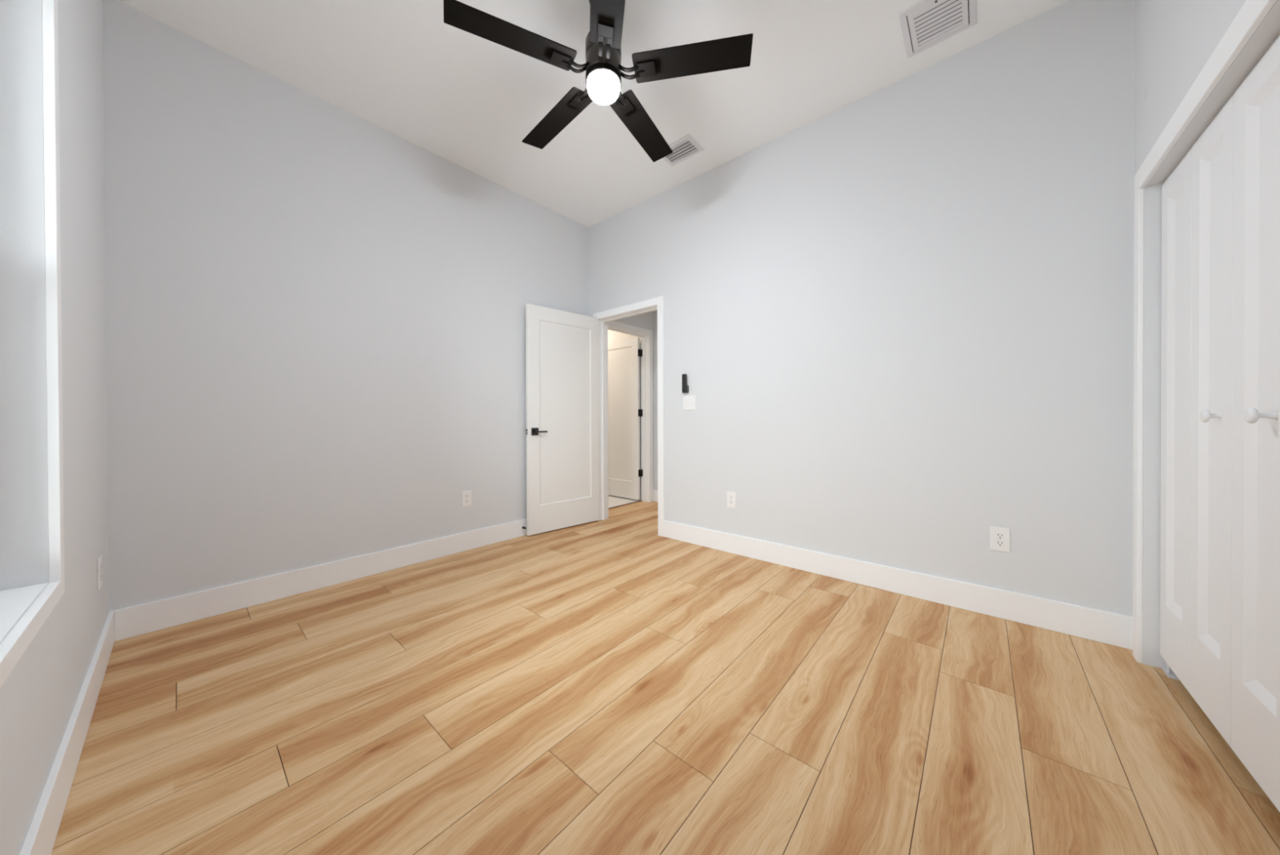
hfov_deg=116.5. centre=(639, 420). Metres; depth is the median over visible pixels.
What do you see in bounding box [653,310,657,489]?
wall
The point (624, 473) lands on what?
door
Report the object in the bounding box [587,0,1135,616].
wall
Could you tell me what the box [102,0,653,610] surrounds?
wall
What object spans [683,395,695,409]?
light switch
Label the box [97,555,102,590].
wall outlet
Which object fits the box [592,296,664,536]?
door frame
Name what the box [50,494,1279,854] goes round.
floor
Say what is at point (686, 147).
ceiling vent
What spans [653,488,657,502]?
baseboard
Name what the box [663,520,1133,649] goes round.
baseboard
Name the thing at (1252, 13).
door frame
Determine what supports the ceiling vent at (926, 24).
in the ceiling
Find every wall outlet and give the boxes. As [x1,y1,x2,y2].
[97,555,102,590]
[462,489,471,506]
[726,491,736,507]
[990,525,1009,552]
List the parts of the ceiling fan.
blade, blade, light globe, blade, blade, blade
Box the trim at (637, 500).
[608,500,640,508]
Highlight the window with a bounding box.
[0,0,64,687]
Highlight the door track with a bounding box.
[1163,33,1279,183]
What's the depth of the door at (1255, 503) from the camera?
1.07 m
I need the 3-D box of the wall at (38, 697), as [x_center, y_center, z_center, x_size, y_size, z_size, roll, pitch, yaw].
[-1.109,-0.437,0.583,3.694,3.054,0.115,0,0,41]
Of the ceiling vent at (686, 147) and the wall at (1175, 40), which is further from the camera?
the ceiling vent at (686, 147)
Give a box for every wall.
[0,0,109,854]
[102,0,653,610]
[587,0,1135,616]
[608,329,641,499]
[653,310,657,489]
[1134,0,1279,668]
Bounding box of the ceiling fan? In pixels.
[443,0,753,162]
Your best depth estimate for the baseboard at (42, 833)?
1.09 m
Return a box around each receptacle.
[995,532,1004,538]
[995,539,1004,546]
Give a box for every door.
[525,302,599,535]
[608,337,642,499]
[1154,93,1234,746]
[1231,35,1279,811]
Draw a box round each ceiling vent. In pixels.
[662,133,704,166]
[898,0,977,57]
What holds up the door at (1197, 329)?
hanging from the door track
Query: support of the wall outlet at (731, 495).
attached to the wall at (899, 322)
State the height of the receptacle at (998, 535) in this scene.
0.034 m
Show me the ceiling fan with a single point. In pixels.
(603, 68)
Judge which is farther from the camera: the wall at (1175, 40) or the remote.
the remote
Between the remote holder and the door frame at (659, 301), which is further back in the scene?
the door frame at (659, 301)
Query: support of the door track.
attached to the wall at (1175, 40)
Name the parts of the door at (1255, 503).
knob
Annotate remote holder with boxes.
[682,385,688,392]
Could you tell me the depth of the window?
1.01 m
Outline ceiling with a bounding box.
[116,0,1069,227]
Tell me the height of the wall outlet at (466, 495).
0.122 m
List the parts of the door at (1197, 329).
panel, knob, panel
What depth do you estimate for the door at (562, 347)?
3.67 m
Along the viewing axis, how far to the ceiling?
2.23 m
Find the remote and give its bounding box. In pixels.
[681,373,686,391]
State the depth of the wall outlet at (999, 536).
2.03 m
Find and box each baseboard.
[18,609,114,854]
[114,518,526,640]
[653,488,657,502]
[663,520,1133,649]
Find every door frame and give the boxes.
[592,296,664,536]
[1132,0,1276,662]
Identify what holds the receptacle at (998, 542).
attached to the wall outlet at (999, 536)
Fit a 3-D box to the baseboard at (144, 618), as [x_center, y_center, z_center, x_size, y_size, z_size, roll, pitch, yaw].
[-1.485,0.946,2.967,0.015,0.144,2.958,0,0,41]
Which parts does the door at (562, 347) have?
lever handle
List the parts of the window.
sill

